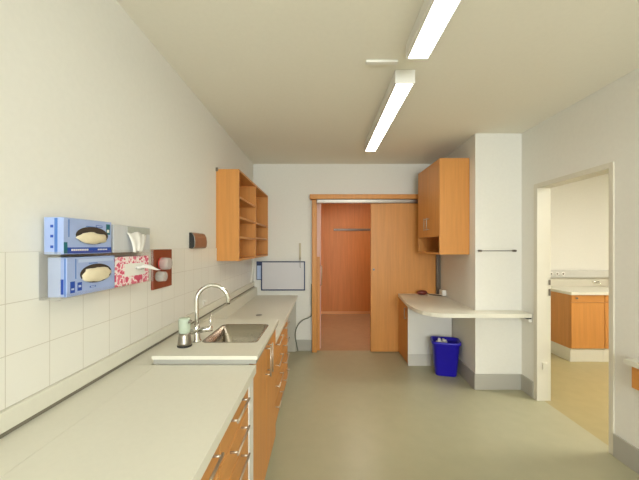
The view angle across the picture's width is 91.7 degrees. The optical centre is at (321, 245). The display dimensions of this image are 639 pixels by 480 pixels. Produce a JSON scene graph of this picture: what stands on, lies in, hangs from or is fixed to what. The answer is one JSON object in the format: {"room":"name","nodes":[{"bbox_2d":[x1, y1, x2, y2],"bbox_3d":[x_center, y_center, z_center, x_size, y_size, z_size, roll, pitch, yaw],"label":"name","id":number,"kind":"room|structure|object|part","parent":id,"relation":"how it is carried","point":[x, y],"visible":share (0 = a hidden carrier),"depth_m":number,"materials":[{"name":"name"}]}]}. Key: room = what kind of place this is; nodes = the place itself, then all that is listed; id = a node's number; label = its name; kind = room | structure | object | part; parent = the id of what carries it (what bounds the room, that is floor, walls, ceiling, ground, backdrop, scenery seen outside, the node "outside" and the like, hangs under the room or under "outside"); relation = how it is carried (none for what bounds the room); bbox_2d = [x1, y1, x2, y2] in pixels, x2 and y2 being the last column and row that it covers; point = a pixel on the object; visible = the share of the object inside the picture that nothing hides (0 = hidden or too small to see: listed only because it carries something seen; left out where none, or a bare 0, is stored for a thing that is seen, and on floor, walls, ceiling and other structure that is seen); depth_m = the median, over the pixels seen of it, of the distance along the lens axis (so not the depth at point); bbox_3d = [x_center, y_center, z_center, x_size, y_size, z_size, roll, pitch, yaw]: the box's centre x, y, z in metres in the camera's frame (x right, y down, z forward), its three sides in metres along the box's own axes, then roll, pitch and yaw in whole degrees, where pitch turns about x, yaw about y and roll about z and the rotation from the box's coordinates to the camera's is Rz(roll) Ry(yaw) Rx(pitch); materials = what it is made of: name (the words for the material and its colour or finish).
{"room":"medical utility room","nodes":[
{"label":"medical utility room","id":0,"kind":"room"},
{"bbox_2d":[0,0,252,251],"bbox_3d":[-1.003,0.156,0.550,0.100,2.588,7.700,0,0,0],"label":"wall","id":1,"kind":"structure","parent":0,"point":[96,124],"depth_m":1.31,"materials":[{"name":"white paint"}]},
{"bbox_2d":[0,248,253,410],"bbox_3d":[-0.950,0.252,0.550,0.007,0.468,7.500,0,0,0],"label":"tiles","id":2,"kind":"structure","parent":1,"relation":"attached to","point":[44,341],"depth_m":1.19,"materials":[{"name":"white tile"}]},
{"bbox_2d":[151,249,171,289],"bbox_3d":[-0.911,0.132,1.820,0.068,0.224,0.216,0,0,0],"label":"board","id":3,"kind":"object","parent":2,"relation":"attached to","point":[161,259],"visible":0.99,"depth_m":1.79,"materials":[{"name":"red plastic"}]},
{"bbox_2d":[250,258,253,282],"bbox_3d":[-0.934,0.311,4.141,0.025,0.348,0.139,0,0,0],"label":"cable sleeve","id":4,"kind":"object","parent":2,"relation":"attached to","point":[253,258],"visible":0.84,"depth_m":4.16,"materials":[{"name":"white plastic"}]},
{"bbox_3d":[-0.908,0.099,1.318,0.076,0.166,0.571,0,0,0],"label":"rack","id":5,"kind":"object","parent":2,"relation":"attached to","visible":0},
{"bbox_2d":[44,217,110,254],"bbox_3d":[-0.899,-0.035,1.169,0.086,0.127,0.240,0,0,0],"label":"glove box","id":6,"kind":"object","parent":5,"relation":"on","point":[62,235],"visible":1,"depth_m":1.10,"materials":[{"name":"blue"}]},
{"bbox_2d":[67,247,110,253],"bbox_3d":[-0.875,0.015,1.177,0.001,0.021,0.222,0,0,0],"label":"print","id":7,"kind":"object","parent":6,"relation":"attached to","point":[70,250],"depth_m":1.16,"materials":[{"name":"blue"}]},
{"bbox_2d":[48,255,113,297],"bbox_3d":[-0.899,0.108,1.186,0.085,0.137,0.246,0,0,0],"label":"glove box","id":8,"kind":"object","parent":5,"relation":"on","point":[77,275],"visible":1,"depth_m":1.12,"materials":[{"name":"blue cardboard"}]},
{"bbox_2d":[61,280,63,294],"bbox_3d":[-0.892,0.141,1.064,0.010,0.052,0.001,0,0,0],"label":"print","id":9,"kind":"object","parent":8,"relation":"attached to","point":[62,281],"depth_m":1.06,"materials":[{"name":"blue"}]},
{"bbox_2d":[70,281,74,292],"bbox_3d":[-0.875,0.145,1.088,0.001,0.040,0.020,0,0,0],"label":"print","id":10,"kind":"object","parent":8,"relation":"attached to","point":[72,283],"depth_m":1.09,"materials":[{"name":"blue"}]},
{"bbox_2d":[77,282,81,290],"bbox_3d":[-0.875,0.146,1.120,0.001,0.030,0.020,0,0,0],"label":"print","id":11,"kind":"object","parent":8,"relation":"attached to","point":[79,284],"depth_m":1.12,"materials":[{"name":"blue"}]},
{"bbox_2d":[78,257,112,262],"bbox_3d":[-0.875,0.054,1.206,0.001,0.012,0.185,0,0,0],"label":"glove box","id":12,"kind":"object","parent":8,"relation":"on","point":[80,259],"depth_m":1.20,"materials":[{"name":"blue"}]},
{"bbox_2d":[111,224,149,252],"bbox_3d":[-0.897,-0.030,1.444,0.090,0.122,0.276,0,0,0],"label":"tissue box","id":13,"kind":"object","parent":5,"relation":"on","point":[124,239],"visible":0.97,"depth_m":1.41,"materials":[{"name":"grey"}]},
{"bbox_2d":[128,227,149,234],"bbox_3d":[-0.878,-0.073,1.489,0.001,0.030,0.178,0,0,0],"label":"print","id":14,"kind":"object","parent":13,"relation":"attached to","point":[131,230],"depth_m":1.48},
{"bbox_2d":[114,255,159,287],"bbox_3d":[-0.874,0.113,1.444,0.135,0.129,0.252,0,0,0],"label":"tissue box","id":15,"kind":"object","parent":5,"relation":"on","point":[128,270],"visible":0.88,"depth_m":1.42,"materials":[{"name":"pink cardboard"}]},
{"bbox_2d":[124,262,144,276],"bbox_3d":[-0.878,0.109,1.456,0.001,0.058,0.157,0,0,0],"label":"print","id":16,"kind":"object","parent":15,"relation":"attached to","point":[131,269],"depth_m":1.45,"materials":[{"name":"white cardboard"}]},
{"bbox_2d":[0,286,253,438],"bbox_3d":[-0.947,0.556,1.850,0.012,0.015,4.900,0,0,0],"label":"trim","id":17,"kind":"structure","parent":1,"relation":"attached to","point":[12,429],"depth_m":1.22,"materials":[{"name":"grey"}]},
{"bbox_2d":[0,281,254,434],"bbox_3d":[-0.943,0.517,1.850,0.020,0.062,4.900,0,0,0],"label":"trim","id":18,"kind":"structure","parent":1,"relation":"attached to","point":[24,409],"depth_m":1.22,"materials":[{"name":"beige laminate"}]},
{"bbox_2d":[0,287,256,477],"bbox_3d":[-0.869,0.657,1.850,0.168,0.185,4.900,0,0,0],"label":"ledge","id":19,"kind":"object","parent":1,"relation":"attached to","point":[23,442],"visible":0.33,"depth_m":1.08,"materials":[{"name":"beige laminate"}]},
{"bbox_2d":[189,232,206,248],"bbox_3d":[-0.930,-0.040,2.337,0.045,0.121,0.235,0,0,0],"label":"paper holder","id":20,"kind":"object","parent":1,"relation":"attached to","point":[196,240],"visible":1,"depth_m":2.28,"materials":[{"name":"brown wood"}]},
{"bbox_3d":[-0.932,-0.040,2.223,0.041,0.112,0.003,0,0,0],"label":"plate","id":21,"kind":"part","parent":20,"relation":"part of","materials":[{"name":"black plastic"}]},
{"bbox_2d":[216,167,267,260],"bbox_3d":[-0.850,-0.284,3.530,0.207,0.839,1.510,0,0,0],"label":"wall shelf","id":22,"kind":"object","parent":1,"relation":"attached to","point":[241,205],"visible":1,"depth_m":2.79,"materials":[{"name":"brown wood"}]},
{"bbox_3d":[-0.849,-0.279,2.796,0.206,0.827,0.019,0,0,0],"label":"panel","id":23,"kind":"part","parent":22,"relation":"part of","materials":[{"name":"brown wood"}]},
{"bbox_3d":[-0.844,-0.078,3.148,0.190,0.019,0.684,0,0,0],"label":"shelf","id":24,"kind":"part","parent":22,"relation":"part of","materials":[{"name":"brown wood"}]},
{"bbox_3d":[-0.844,-0.261,3.148,0.190,0.019,0.684,0,0,0],"label":"shelf","id":25,"kind":"part","parent":22,"relation":"part of","materials":[{"name":"brown wood"}]},
{"bbox_3d":[-0.844,-0.443,3.148,0.190,0.019,0.684,0,0,0],"label":"shelf","id":26,"kind":"part","parent":22,"relation":"part of","materials":[{"name":"brown wood"}]},
{"bbox_3d":[-0.849,-0.682,3.536,0.206,0.019,1.460,0,0,0],"label":"panel","id":27,"kind":"part","parent":22,"relation":"part of","materials":[{"name":"brown wood"}]},
{"bbox_3d":[-0.849,0.126,3.536,0.206,0.019,1.460,0,0,0],"label":"panel","id":28,"kind":"part","parent":22,"relation":"part of","materials":[{"name":"brown wood"}]},
{"bbox_3d":[-0.849,-0.279,4.276,0.206,0.827,0.019,0,0,0],"label":"panel","id":29,"kind":"part","parent":22,"relation":"part of","materials":[{"name":"brown wood"}]},
{"bbox_3d":[-0.844,-0.261,3.888,0.190,0.019,0.756,0,0,0],"label":"shelf","id":30,"kind":"part","parent":22,"relation":"part of","materials":[{"name":"brown wood"}]},
{"bbox_2d":[317,204,320,347],"bbox_3d":[-0.070,0.200,5.510,0.100,2.500,2.220,0,0,0],"label":"wall","id":31,"kind":"structure","parent":0,"point":[318,205],"depth_m":4.40,"materials":[{"name":"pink paint"}]},
{"bbox_2d":[253,164,430,339],"bbox_3d":[0.533,0.156,4.350,2.973,2.588,0.100,0,0,0],"label":"wall","id":32,"kind":"structure","parent":0,"point":[288,188],"depth_m":4.30,"materials":[{"name":"white paint"}]},
{"bbox_2d":[256,261,260,279],"bbox_3d":[-0.752,0.340,4.290,0.305,0.256,0.017,0,0,0],"label":"display board","id":33,"kind":"object","parent":32,"relation":"attached to","point":[258,263],"visible":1,"depth_m":4.29,"materials":[{"name":"blue"}]},
{"bbox_2d":[299,243,300,267],"bbox_3d":[-0.303,0.128,4.074,0.029,0.323,0.185,0,0,0],"label":"wall hook","id":34,"kind":"object","parent":32,"relation":"attached to","point":[299,243],"visible":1,"depth_m":4.17,"materials":[{"name":"beige"}]},
{"bbox_2d":[261,261,304,290],"bbox_3d":[-0.535,0.411,4.269,0.605,0.402,0.022,0,0,0],"label":"whiteboard","id":35,"kind":"object","parent":34,"relation":"hanging from","point":[275,275],"visible":1,"depth_m":4.27,"materials":[{"name":"white plastic"}]},
{"bbox_2d":[295,284,311,350],"bbox_3d":[-0.253,0.980,4.240,0.242,0.920,0.035,0,0,0],"label":"cable","id":36,"kind":"object","parent":32,"relation":"hanging from","point":[311,284],"visible":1,"depth_m":4.23,"materials":[{"name":"grey plastic"}]},
{"bbox_2d":[296,340,311,350],"bbox_3d":[-0.498,1.374,4.294,0.723,0.152,0.012,0,0,0],"label":"baseboard","id":37,"kind":"structure","parent":32,"relation":"attached to","point":[303,345],"depth_m":4.29,"materials":[{"name":"grey plastic"}]},
{"bbox_2d":[310,194,417,351],"bbox_3d":[0.682,0.378,4.225,1.695,2.145,0.150,0,0,0],"label":"door frame","id":38,"kind":"structure","parent":32,"relation":"attached to","point":[316,199],"depth_m":4.19,"materials":[{"name":"brown wood"}]},
{"bbox_3d":[0.730,-0.607,4.229,1.600,0.044,0.113,0,0,0],"label":"rail","id":39,"kind":"part","parent":38,"relation":"part of","materials":[{"name":"silver metal"}]},
{"bbox_2d":[370,203,435,351],"bbox_3d":[1.117,0.429,4.243,0.905,2.025,0.050,0,0,0],"label":"door","id":40,"kind":"structure","parent":32,"relation":"in","point":[397,267],"depth_m":4.23,"materials":[{"name":"brown wood"}]},
{"bbox_2d":[317,314,369,350],"bbox_3d":[0.725,1.500,5.525,1.850,0.100,2.450,0,0,0],"label":"floor","id":41,"kind":"structure","parent":0,"point":[339,332],"depth_m":5.20,"materials":[{"name":"brown plastic"}]},
{"bbox_2d":[317,257,321,349],"bbox_3d":[-0.034,0.800,4.351,0.072,1.300,0.097,0,0,0],"label":"partition panel","id":42,"kind":"object","parent":41,"relation":"on","point":[318,258],"visible":0.99,"depth_m":4.30,"materials":[{"name":"brown wood"}]},
{"bbox_3d":[-0.050,0.800,4.351,0.040,1.300,0.097,0,0,0],"label":"panel","id":43,"kind":"part","parent":42,"relation":"part of","materials":[{"name":"brown wood"}]},
{"bbox_2d":[321,204,369,310],"bbox_3d":[0.725,0.200,6.670,1.850,2.500,0.100,0,0,0],"label":"wall","id":44,"kind":"structure","parent":0,"point":[345,255],"depth_m":6.62,"materials":[{"name":"brown wood"}]},
{"bbox_2d":[321,311,369,313],"bbox_3d":[0.740,1.421,6.612,1.520,0.053,0.016,0,0,0],"label":"baseboard","id":45,"kind":"structure","parent":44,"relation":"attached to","point":[322,312],"depth_m":6.60,"materials":[{"name":"brown wood"}]},
{"bbox_2d":[334,229,369,230],"bbox_3d":[0.850,-0.347,6.582,1.200,0.045,0.075,0,0,0],"label":"coat rack","id":46,"kind":"object","parent":44,"relation":"attached to","point":[334,229],"visible":0.67,"depth_m":6.60,"materials":[{"name":"grey metal"}]},
{"bbox_2d":[116,0,638,163],"bbox_3d":[0.543,-1.188,0.550,3.193,0.100,7.700,0,0,0],"label":"ceiling","id":47,"kind":"structure","parent":0,"point":[288,81],"depth_m":1.94,"materials":[{"name":"paint"}]},
{"bbox_2d":[366,60,397,64],"bbox_3d":[0.367,-1.131,1.908,0.195,0.014,0.032,0,0,0],"label":"duct","id":48,"kind":"object","parent":47,"relation":"attached to","point":[368,62],"visible":1,"depth_m":1.90,"materials":[{"name":"white plastic"}]},
{"bbox_2d":[364,70,414,151],"bbox_3d":[0.537,-1.093,2.730,0.130,0.090,1.460,0,0,0],"label":"ceiling lamp","id":49,"kind":"object","parent":47,"relation":"attached to","point":[402,82],"visible":1,"depth_m":2.35,"materials":[{"name":"white plastic"}]},
{"bbox_2d":[406,0,461,59],"bbox_3d":[0.537,-1.093,1.020,0.130,0.090,1.460,0,0,0],"label":"ceiling lamp","id":50,"kind":"object","parent":47,"relation":"attached to","point":[434,16],"visible":1,"depth_m":1.51,"materials":[{"name":"white plastic"}]},
{"bbox_2d":[265,351,638,479],"bbox_3d":[2.023,1.500,0.630,6.153,0.100,7.860,0,0,0],"label":"floor","id":51,"kind":"structure","parent":0,"point":[343,415],"depth_m":2.50,"materials":[{"name":"grey plastic"}]},
{"bbox_2d":[201,445,224,479],"bbox_3d":[-0.537,1.028,0.805,0.487,0.844,0.388,0,0,0],"label":"base cabinet","id":52,"kind":"object","parent":51,"relation":"on","point":[212,471],"visible":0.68,"depth_m":0.92,"materials":[{"name":"brown wood"}]},
{"bbox_3d":[-0.312,0.626,0.825,0.037,0.009,0.220,0,0,0],"label":"handle","id":53,"kind":"part","parent":52,"relation":"part of","materials":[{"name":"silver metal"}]},
{"bbox_2d":[155,329,275,479],"bbox_3d":[-0.547,1.008,1.841,0.506,0.883,0.728,0,0,0],"label":"base cabinet","id":54,"kind":"object","parent":51,"relation":"on","point":[264,380],"visible":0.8,"depth_m":1.78,"materials":[{"name":"brown wood"}]},
{"bbox_2d":[152,319,278,363],"bbox_3d":[-0.560,0.545,1.850,0.504,0.040,0.744,0,0,0],"label":"countertop","id":55,"kind":"structure","parent":54,"relation":"on","point":[201,352],"depth_m":1.56,"materials":[{"name":"beige laminate"}]},
{"bbox_2d":[177,317,191,347],"bbox_3d":[-0.720,0.450,1.625,0.073,0.149,0.073,0,0,-23],"label":"soap dispenser","id":56,"kind":"object","parent":55,"relation":"on","point":[184,323],"visible":1,"depth_m":1.60,"materials":[{"name":"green plastic"}]},
{"bbox_2d":[190,283,229,342],"bbox_3d":[-0.615,0.365,1.710,0.210,0.319,0.055,0,0,-6],"label":"faucet","id":57,"kind":"object","parent":55,"relation":"on","point":[196,330],"visible":0.99,"depth_m":1.70,"materials":[{"name":"silver metal"}]},
{"bbox_3d":[-0.607,0.328,1.719,0.192,0.244,0.029,0,0,-10],"label":"spout","id":58,"kind":"part","parent":57,"relation":"part of","materials":[{"name":"silver metal"}]},
{"bbox_2d":[202,324,268,342],"bbox_3d":[-0.506,0.606,1.877,0.308,0.166,0.395,0,0,0],"label":"sink","id":59,"kind":"object","parent":55,"relation":"in","point":[226,333],"visible":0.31,"depth_m":2.06,"materials":[{"name":"metal"}]},
{"bbox_3d":[-0.340,0.959,1.659,0.020,0.777,0.361,0,0,0],"label":"door","id":60,"kind":"part","parent":54,"relation":"part of","materials":[{"name":"brown wood"}]},
{"bbox_3d":[-0.312,0.672,1.806,0.036,0.175,0.009,0,0,0],"label":"handle","id":61,"kind":"part","parent":54,"relation":"part of","materials":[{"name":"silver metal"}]},
{"bbox_3d":[-0.312,0.672,1.876,0.036,0.175,0.009,0,0,0],"label":"handle","id":62,"kind":"part","parent":54,"relation":"part of","materials":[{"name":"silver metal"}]},
{"bbox_3d":[-0.340,0.959,2.023,0.020,0.777,0.361,0,0,0],"label":"door","id":63,"kind":"part","parent":54,"relation":"part of","materials":[{"name":"brown wood"}]},
{"bbox_2d":[219,390,250,479],"bbox_3d":[-0.537,1.028,1.195,0.487,0.844,0.388,0,0,0],"label":"base cabinet","id":64,"kind":"object","parent":51,"relation":"on","point":[233,465],"visible":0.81,"depth_m":1.18,"materials":[{"name":"brown wood"}]},
{"bbox_2d":[0,365,255,479],"bbox_3d":[-0.549,0.585,0.487,0.472,0.039,1.975,0,0,0],"label":"countertop","id":65,"kind":"structure","parent":64,"relation":"on","point":[169,423],"depth_m":0.94,"materials":[{"name":"beige laminate"}]},
{"bbox_3d":[-0.340,0.891,1.195,0.020,0.110,0.384,0,0,0],"label":"drawer","id":66,"kind":"part","parent":64,"relation":"part of","materials":[{"name":"brown wood"}]},
{"bbox_3d":[-0.312,0.740,1.188,0.037,0.009,0.175,0,0,0],"label":"handle","id":67,"kind":"part","parent":64,"relation":"part of","materials":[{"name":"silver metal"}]},
{"bbox_3d":[-0.312,0.626,1.188,0.037,0.009,0.175,0,0,0],"label":"handle","id":68,"kind":"part","parent":64,"relation":"part of","materials":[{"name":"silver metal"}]},
{"bbox_3d":[-0.340,1.005,1.195,0.020,0.110,0.384,0,0,0],"label":"drawer","id":69,"kind":"part","parent":64,"relation":"part of","materials":[{"name":"brown wood"}]},
{"bbox_3d":[-0.312,0.854,1.188,0.037,0.009,0.175,0,0,0],"label":"handle","id":70,"kind":"part","parent":64,"relation":"part of","materials":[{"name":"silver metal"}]},
{"bbox_2d":[248,380,252,479],"bbox_3d":[-0.553,1.028,1.433,0.454,0.844,0.083,0,0,0],"label":"filler panel","id":71,"kind":"object","parent":51,"relation":"on","point":[250,389],"visible":0.08,"depth_m":1.41,"materials":[{"name":"white laminate"}]},
{"bbox_2d":[276,332,283,419],"bbox_3d":[-0.588,1.085,2.462,0.545,0.730,0.473,0,0,0],"label":"base cabinet","id":72,"kind":"object","parent":51,"relation":"on","point":[279,357],"visible":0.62,"depth_m":2.51,"materials":[{"name":"brown wood"}]},
{"bbox_2d":[227,295,297,341],"bbox_3d":[-0.617,0.699,3.261,0.558,0.038,2.074,0,0,0],"label":"countertop","id":73,"kind":"structure","parent":72,"relation":"on","point":[279,307],"depth_m":3.32,"materials":[{"name":"beige laminate"}]},
{"bbox_3d":[-0.362,1.271,2.462,0.020,0.154,0.469,0,0,0],"label":"drawer","id":74,"kind":"part","parent":72,"relation":"part of","materials":[{"name":"brown wood"}]},
{"bbox_3d":[-0.362,1.114,2.462,0.020,0.154,0.469,0,0,0],"label":"drawer","id":75,"kind":"part","parent":72,"relation":"part of","materials":[{"name":"brown wood"}]},
{"bbox_3d":[-0.362,0.956,2.462,0.020,0.154,0.469,0,0,0],"label":"drawer","id":76,"kind":"part","parent":72,"relation":"part of","materials":[{"name":"brown wood"}]},
{"bbox_3d":[-0.362,0.799,2.462,0.020,0.154,0.469,0,0,0],"label":"drawer","id":77,"kind":"part","parent":72,"relation":"part of","materials":[{"name":"brown wood"}]},
{"bbox_2d":[281,319,289,393],"bbox_3d":[-0.588,1.085,2.936,0.545,0.730,0.466,0,0,0],"label":"base cabinet","id":78,"kind":"object","parent":51,"relation":"on","point":[285,340],"visible":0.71,"depth_m":2.91,"materials":[{"name":"brown wood"}]},
{"bbox_3d":[-0.362,1.271,2.936,0.020,0.154,0.462,0,0,0],"label":"drawer","id":79,"kind":"part","parent":78,"relation":"part of","materials":[{"name":"brown wood"}]},
{"bbox_3d":[-0.362,1.114,2.936,0.020,0.154,0.462,0,0,0],"label":"drawer","id":80,"kind":"part","parent":78,"relation":"part of","materials":[{"name":"brown wood"}]},
{"bbox_3d":[-0.362,0.956,2.936,0.020,0.154,0.462,0,0,0],"label":"drawer","id":81,"kind":"part","parent":78,"relation":"part of","materials":[{"name":"brown wood"}]},
{"bbox_3d":[-0.362,0.799,2.936,0.020,0.154,0.462,0,0,0],"label":"drawer","id":82,"kind":"part","parent":78,"relation":"part of","materials":[{"name":"brown wood"}]},
{"bbox_2d":[287,302,295,351],"bbox_3d":[-0.609,1.085,4.268,0.502,0.730,0.036,0,0,0],"label":"panel","id":83,"kind":"object","parent":51,"relation":"on","point":[291,347],"visible":0.24,"depth_m":4.25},
{"bbox_2d":[399,298,451,365],"bbox_3d":[1.291,1.069,3.979,0.562,0.762,0.462,0,0,0],"label":"base cabinet","id":84,"kind":"object","parent":51,"relation":"on","point":[416,330],"visible":0.61,"depth_m":3.75,"materials":[{"name":"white wood"}]},
{"bbox_3d":[1.051,1.059,3.985,0.022,0.741,0.450,0,0,0],"label":"door","id":85,"kind":"part","parent":84,"relation":"part of","materials":[{"name":"brown wood"}]},
{"bbox_3d":[1.306,0.998,3.755,0.532,0.619,0.010,0,0,0],"label":"panel","id":86,"kind":"part","parent":84,"relation":"part of","materials":[{"name":"white laminate"}]},
{"bbox_2d":[430,336,460,376],"bbox_3d":[1.400,1.255,3.520,0.312,0.386,0.237,0,0,14],"label":"waste bin","id":87,"kind":"object","parent":51,"relation":"on","point":[445,355],"visible":0.99,"depth_m":3.43,"materials":[{"name":"blue plastic"}]},
{"bbox_2d":[551,291,603,361],"bbox_3d":[3.321,1.031,4.149,0.418,0.838,0.602,0,0,0],"label":"base cabinet","id":88,"kind":"object","parent":51,"relation":"on","point":[577,321],"visible":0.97,"depth_m":3.87,"materials":[{"name":"brown wood"}]},
{"bbox_2d":[551,286,608,294],"bbox_3d":[3.533,0.593,4.154,0.865,0.038,0.609,0,0,0],"label":"countertop","id":89,"kind":"structure","parent":88,"relation":"on","point":[570,290],"depth_m":4.06,"materials":[{"name":"beige laminate"}]},
{"bbox_3d":[3.321,0.659,3.881,0.412,0.090,0.022,0,0,0],"label":"drawer","id":90,"kind":"part","parent":88,"relation":"part of","materials":[{"name":"brown wood"}]},
{"bbox_3d":[3.321,0.995,3.881,0.412,0.574,0.022,0,0,0],"label":"door","id":91,"kind":"part","parent":88,"relation":"part of","materials":[{"name":"brown wood"}]},
{"bbox_2d":[603,295,608,361],"bbox_3d":[3.741,1.031,4.149,0.418,0.838,0.602,0,0,0],"label":"base cabinet","id":92,"kind":"object","parent":51,"relation":"on","point":[606,297],"visible":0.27,"depth_m":3.87,"materials":[{"name":"brown wood"}]},
{"bbox_3d":[3.741,0.659,3.881,0.412,0.090,0.022,0,0,0],"label":"drawer","id":93,"kind":"part","parent":92,"relation":"part of","materials":[{"name":"brown wood"}]},
{"bbox_3d":[3.741,0.995,3.881,0.412,0.574,0.022,0,0,0],"label":"door","id":94,"kind":"part","parent":92,"relation":"part of","materials":[{"name":"brown wood"}]},
{"bbox_2d":[440,134,521,373],"bbox_3d":[1.786,0.156,3.719,0.468,2.588,1.163,0,0,0],"label":"wall pillar","id":95,"kind":"structure","parent":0,"point":[484,280],"depth_m":3.14,"materials":[{"name":"white paint"}]},
{"bbox_2d":[436,254,439,293],"bbox_3d":[1.570,0.369,4.195,0.050,0.559,0.040,0,0,0],"label":"channel","id":96,"kind":"object","parent":95,"relation":"attached to","point":[437,255],"visible":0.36,"depth_m":4.17,"materials":[{"name":"grey metal"}]},
{"bbox_2d":[439,289,445,295],"bbox_3d":[1.560,0.602,4.005,0.054,0.073,0.110,0,0,0],"label":"wall socket","id":97,"kind":"object","parent":95,"relation":"attached to","point":[442,292],"visible":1,"depth_m":3.95,"materials":[{"name":"white plastic"}]},
{"bbox_2d":[418,158,468,254],"bbox_3d":[1.381,-0.419,3.635,0.351,1.018,0.730,0,0,0],"label":"upper cabinet","id":98,"kind":"object","parent":95,"relation":"attached to","point":[443,186],"visible":1,"depth_m":3.27,"materials":[{"name":"brown wood"}]},
{"bbox_3d":[1.250,-0.515,3.808,0.019,0.824,0.344,0,0,0],"label":"door","id":99,"kind":"part","parent":98,"relation":"part of","materials":[{"name":"brown wood"}]},
{"bbox_3d":[1.398,-0.419,3.990,0.316,1.018,0.019,0,0,0],"label":"panel","id":100,"kind":"part","parent":98,"relation":"part of","materials":[{"name":"brown wood"}]},
{"bbox_3d":[1.398,0.081,3.635,0.316,0.019,0.692,0,0,0],"label":"panel","id":101,"kind":"part","parent":98,"relation":"part of","materials":[{"name":"brown wood"}]},
{"bbox_3d":[1.250,-0.515,3.462,0.019,0.824,0.344,0,0,0],"label":"door","id":102,"kind":"part","parent":98,"relation":"part of","materials":[{"name":"brown wood"}]},
{"bbox_3d":[1.398,-0.419,3.280,0.316,1.018,0.019,0,0,0],"label":"panel","id":103,"kind":"part","parent":98,"relation":"part of","materials":[{"name":"brown wood"}]},
{"bbox_2d":[398,294,531,321],"bbox_3d":[1.490,0.693,3.595,1.060,0.085,1.261,0,0,0],"label":"desk","id":104,"kind":"object","parent":95,"relation":"attached to","point":[428,305],"visible":1,"depth_m":3.13,"materials":[{"name":"beige laminate"}]},
{"bbox_2d":[417,290,441,295],"bbox_3d":[1.411,0.616,4.074,0.313,0.066,0.088,0,0,17],"label":"power adapter","id":105,"kind":"object","parent":104,"relation":"on","point":[420,292],"visible":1,"depth_m":4.07,"materials":[{"name":"red plastic"}]},
{"bbox_2d":[457,358,474,388],"bbox_3d":[1.560,1.371,3.442,0.012,0.157,0.610,0,0,3],"label":"baseboard","id":106,"kind":"structure","parent":95,"relation":"attached to","point":[463,370],"depth_m":3.32,"materials":[{"name":"grey plastic"}]},
{"bbox_2d":[474,374,520,389],"bbox_3d":[1.774,1.371,3.131,0.468,0.157,0.012,0,0,0],"label":"baseboard","id":107,"kind":"structure","parent":95,"relation":"attached to","point":[481,381],"depth_m":3.12,"materials":[{"name":"grey plastic"}]},
{"bbox_2d":[478,250,516,251],"bbox_3d":[1.758,0.048,3.112,0.367,0.022,0.049,0,0,0],"label":"towel rail","id":108,"kind":"object","parent":95,"relation":"attached to","point":[478,250],"visible":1,"depth_m":3.09,"materials":[{"name":"grey metal"}]},
{"bbox_3d":[1.758,0.048,3.095,0.345,0.008,0.008,0,0,0],"label":"rod","id":109,"kind":"part","parent":108,"relation":"part of","materials":[{"name":"grey metal"}]},
{"bbox_2d":[551,173,608,287],"bbox_3d":[3.570,0.156,4.510,2.860,2.588,0.100,0,0,0],"label":"wall","id":110,"kind":"structure","parent":0,"point":[579,209],"depth_m":4.46,"materials":[{"name":"white paint"}]},
{"bbox_2d":[551,270,608,277],"bbox_3d":[3.600,0.398,4.432,2.800,0.105,0.056,0,0,0],"label":"trim","id":111,"kind":"structure","parent":110,"relation":"attached to","point":[554,273],"depth_m":4.41,"materials":[{"name":"grey"}]},
{"bbox_2d":[551,278,608,285],"bbox_3d":[3.600,0.514,4.452,2.800,0.118,0.016,0,0,0],"label":"trim","id":112,"kind":"structure","parent":110,"relation":"attached to","point":[554,281],"depth_m":4.44,"materials":[{"name":"beige paint"}]},
{"bbox_2d":[522,68,638,448],"bbox_3d":[2.080,0.156,0.630,0.120,2.588,7.860,0,0,0],"label":"wall","id":113,"kind":"structure","parent":0,"point":[602,127],"depth_m":2.13,"materials":[{"name":"white paint"}]},
{"bbox_2d":[521,374,533,397],"bbox_3d":[2.014,1.371,3.045,0.012,0.157,0.185,0,0,0],"label":"baseboard","id":114,"kind":"structure","parent":113,"relation":"attached to","point":[527,385],"depth_m":3.03,"materials":[{"name":"grey plastic"}]},
{"bbox_2d":[534,161,614,454],"bbox_3d":[2.077,0.432,2.545,0.130,2.035,0.810,0,0,0],"label":"door frame","id":115,"kind":"structure","parent":113,"relation":"attached to","point":[542,191],"depth_m":2.90,"materials":[{"name":"beige paint"}]},
{"bbox_2d":[613,434,638,473],"bbox_3d":[2.014,1.371,-0.525,0.012,0.157,5.330,0,0,0],"label":"baseboard","id":116,"kind":"structure","parent":113,"relation":"attached to","point":[625,452],"depth_m":2.04,"materials":[{"name":"grey plastic"}]},
{"bbox_2d":[624,358,638,390],"bbox_3d":[1.982,0.810,1.300,0.074,0.174,1.400,0,0,0],"label":"console","id":117,"kind":"object","parent":113,"relation":"attached to","point":[633,362],"visible":1,"depth_m":1.95,"materials":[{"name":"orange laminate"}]}
]}

